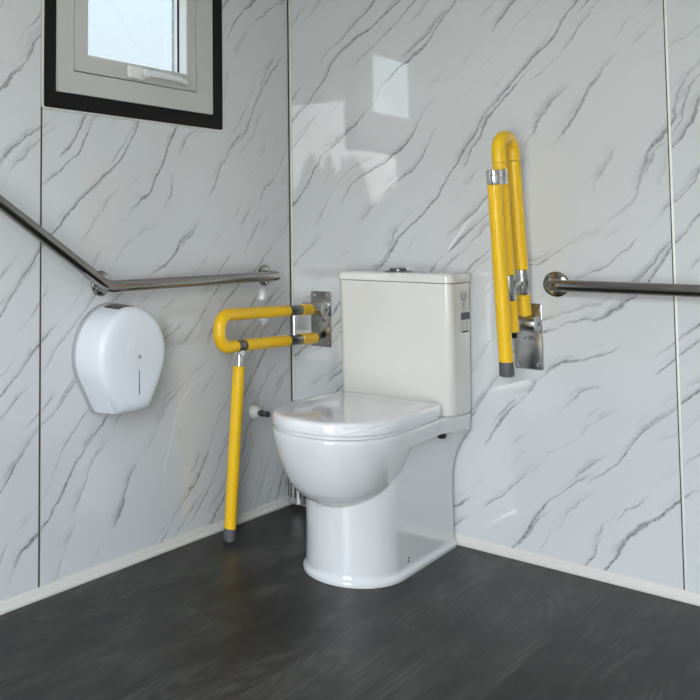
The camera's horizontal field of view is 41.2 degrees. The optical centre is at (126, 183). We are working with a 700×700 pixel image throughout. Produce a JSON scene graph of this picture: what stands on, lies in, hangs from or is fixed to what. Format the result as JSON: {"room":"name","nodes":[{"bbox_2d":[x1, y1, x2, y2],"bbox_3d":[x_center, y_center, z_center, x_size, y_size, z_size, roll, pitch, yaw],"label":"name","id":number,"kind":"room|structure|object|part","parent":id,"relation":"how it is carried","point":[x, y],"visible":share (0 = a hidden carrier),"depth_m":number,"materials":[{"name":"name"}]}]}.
{"room":"public restroom","nodes":[
{"label":"public restroom","id":0,"kind":"room"},
{"bbox_2d":[0,0,290,600],"bbox_3d":[-0.489,-0.124,2.174,0.080,2.400,3.000,-3,-5,45],"label":"wall","id":1,"kind":"structure","parent":0,"point":[132,199],"depth_m":2.61,"materials":[{"name":"stone"}]},
{"bbox_2d":[38,0,42,586],"bbox_3d":[-0.229,-0.127,2.380,0.002,2.372,0.007,-3,-5,45],"label":"trim","id":2,"kind":"structure","parent":1,"relation":"attached to","point":[41,135],"depth_m":2.35,"materials":[{"name":"grey"}]},
{"bbox_2d":[71,302,164,413],"bbox_3d":[-0.010,0.491,2.481,0.121,0.306,0.279,-3,-5,45],"label":"dispenser","id":3,"kind":"object","parent":1,"relation":"attached to","point":[118,353],"visible":1,"depth_m":2.42,"materials":[{"name":"white plastic"}]},
{"bbox_3d":[-0.048,0.493,2.518,0.014,0.306,0.279,-3,-5,45],"label":"plate","id":4,"kind":"part","parent":3,"relation":"part of","materials":[{"name":"grey plastic"}]},
{"bbox_2d":[41,0,222,131],"bbox_3d":[0.044,-0.487,2.674,0.106,0.598,0.776,-3,-5,45],"label":"window","id":5,"kind":"structure","parent":1,"relation":"in","point":[152,61],"depth_m":2.67,"materials":[{"name":"white"}]},
{"bbox_3d":[0.004,-0.486,2.692,0.004,0.269,0.428,-3,-5,45],"label":"pane","id":6,"kind":"part","parent":5,"relation":"part of","materials":[{"name":"clear glass"}]},
{"bbox_3d":[0.029,-0.488,2.661,0.030,0.367,0.522,-3,-5,45],"label":"sash","id":7,"kind":"part","parent":5,"relation":"part of","materials":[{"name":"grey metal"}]},
{"bbox_3d":[0.029,-0.330,2.621,0.014,0.038,0.072,-3,-5,45],"label":"handle","id":8,"kind":"part","parent":5,"relation":"part of","materials":[{"name":"white plastic"}]},
{"bbox_3d":[0.121,-0.324,2.686,0.028,0.030,0.198,-3,-5,45],"label":"lever","id":9,"kind":"part","parent":5,"relation":"part of","materials":[{"name":"white plastic"}]},
{"bbox_2d":[0,194,280,295],"bbox_3d":[0.003,0.104,2.543,0.082,0.439,1.509,-3,-5,45],"label":"grab bar","id":10,"kind":"object","parent":1,"relation":"attached to","point":[101,284],"visible":1,"depth_m":2.47,"materials":[{"name":"grey metal"}]},
{"bbox_2d":[0,496,291,614],"bbox_3d":[-0.456,1.058,2.073,0.013,0.028,3.000,-3,-5,45],"label":"baseboard","id":11,"kind":"structure","parent":1,"relation":"attached to","point":[18,601],"depth_m":2.53,"materials":[{"name":"white plastic"}]},
{"bbox_2d":[249,405,269,418],"bbox_3d":[0.453,0.773,2.975,0.062,0.048,0.048,-3,-5,45],"label":"valve","id":12,"kind":"object","parent":1,"relation":"attached to","point":[255,412],"visible":1,"depth_m":2.97,"materials":[{"name":"white plastic"}]},
{"bbox_3d":[0.459,0.773,2.968,0.044,0.023,0.023,-3,-5,45],"label":"valve stem","id":13,"kind":"part","parent":12,"relation":"part of","materials":[{"name":"black plastic"}]},
{"bbox_2d":[0,504,699,699],"bbox_3d":[0.374,1.049,1.250,2.510,0.050,3.160,-3,-5,45],"label":"floor","id":14,"kind":"structure","parent":0,"point":[211,617],"depth_m":2.10,"materials":[{"name":"grey plastic"}]},
{"bbox_2d":[288,479,305,504],"bbox_3d":[0.605,0.950,3.077,0.075,0.311,0.089,-3,-5,45],"label":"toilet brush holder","id":15,"kind":"object","parent":14,"relation":"on","point":[294,497],"visible":0.23,"depth_m":3.04,"materials":[{"name":"grey metal"}]},
{"bbox_2d":[272,268,470,588],"bbox_3d":[0.695,0.678,2.591,0.389,0.846,0.660,-3,-5,45],"label":"toilet","id":16,"kind":"object","parent":14,"relation":"on","point":[371,460],"visible":1,"depth_m":2.55,"materials":[{"name":"white ceramic"}]},
{"bbox_3d":[0.639,0.682,2.536,0.345,0.010,0.495,-3,-5,45],"label":"seat","id":17,"kind":"part","parent":16,"relation":"part of","materials":[{"name":"white plastic"}]},
{"bbox_3d":[0.639,0.659,2.538,0.355,0.035,0.505,-3,-5,45],"label":"lid","id":18,"kind":"part","parent":16,"relation":"part of","materials":[{"name":"white plastic"}]},
{"bbox_3d":[0.873,0.293,2.793,0.389,0.028,0.154,-3,-5,45],"label":"cistern lid","id":19,"kind":"part","parent":16,"relation":"part of","materials":[{"name":"white ceramic"}]},
{"bbox_2d":[290,0,699,593],"bbox_3d":[1.457,-0.111,2.413,2.510,2.400,0.080,-3,-5,45],"label":"wall","id":20,"kind":"structure","parent":0,"point":[398,107],"depth_m":2.58,"materials":[{"name":"stone"}]},
{"bbox_2d":[213,291,331,541],"bbox_3d":[0.472,0.742,2.879,0.579,0.754,0.092,3,-4,-42],"label":"grab rail","id":21,"kind":"object","parent":20,"relation":"attached to","point":[319,308],"visible":1,"depth_m":2.76,"materials":[{"name":"yellow metal"}]},
{"bbox_3d":[0.338,0.823,2.757,0.069,0.506,0.037,-1,-4,21],"label":"leg","id":22,"kind":"part","parent":21,"relation":"part of","materials":[{"name":"yellow plastic"}]},
{"bbox_3d":[0.683,0.472,3.088,0.081,0.192,0.005,-3,-5,45],"label":"wall plate","id":23,"kind":"part","parent":21,"relation":"part of","materials":[{"name":"silver metal"}]},
{"bbox_2d":[287,0,294,401],"bbox_3d":[0.596,-0.079,3.204,0.011,2.372,0.006,-3,-5,45],"label":"trim","id":24,"kind":"structure","parent":20,"relation":"attached to","point":[288,1],"depth_m":3.20,"materials":[{"name":"grey metal"}]},
{"bbox_2d":[302,505,699,605],"bbox_3d":[1.429,1.071,2.307,2.337,0.028,0.013,-3,-5,45],"label":"baseboard","id":25,"kind":"structure","parent":20,"relation":"attached to","point":[685,596],"depth_m":2.46,"materials":[{"name":"white plastic"}]},
{"bbox_2d":[486,131,543,377],"bbox_3d":[1.092,0.194,2.518,0.091,0.692,0.261,-3,-5,45],"label":"grab rail","id":26,"kind":"object","parent":20,"relation":"attached to","point":[518,318],"visible":1,"depth_m":2.48,"materials":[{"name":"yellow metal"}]},
{"bbox_2d":[486,169,501,184],"bbox_3d":[1.020,-0.018,2.448,0.040,0.044,0.044,-3,-5,45],"label":"metal clamp","id":27,"kind":"object","parent":26,"relation":"on","point":[493,177],"depth_m":2.43,"materials":[{"name":"silver metal"}]},
{"bbox_3d":[1.039,0.248,2.450,0.039,0.498,0.084,-3,-5,45],"label":"leg","id":28,"kind":"part","parent":26,"relation":"part of","materials":[{"name":"yellow plastic"}]},
{"bbox_3d":[1.183,0.448,2.593,0.081,0.192,0.005,-3,-5,45],"label":"wall plate","id":29,"kind":"part","parent":26,"relation":"part of","materials":[{"name":"silver metal"}]},
{"bbox_2d":[543,272,699,297],"bbox_3d":[1.462,0.274,2.272,0.773,0.074,0.082,-3,-5,45],"label":"grab bar","id":30,"kind":"object","parent":20,"relation":"attached to","point":[556,284],"visible":1,"depth_m":2.37,"materials":[{"name":"grey metal"}]},
{"bbox_2d":[663,0,686,589],"bbox_3d":[1.453,-0.128,2.361,0.008,2.372,0.002,-3,-5,45],"label":"trim","id":31,"kind":"structure","parent":20,"relation":"attached to","point":[664,1],"depth_m":2.33,"materials":[{"name":"grey plastic"}]}
]}

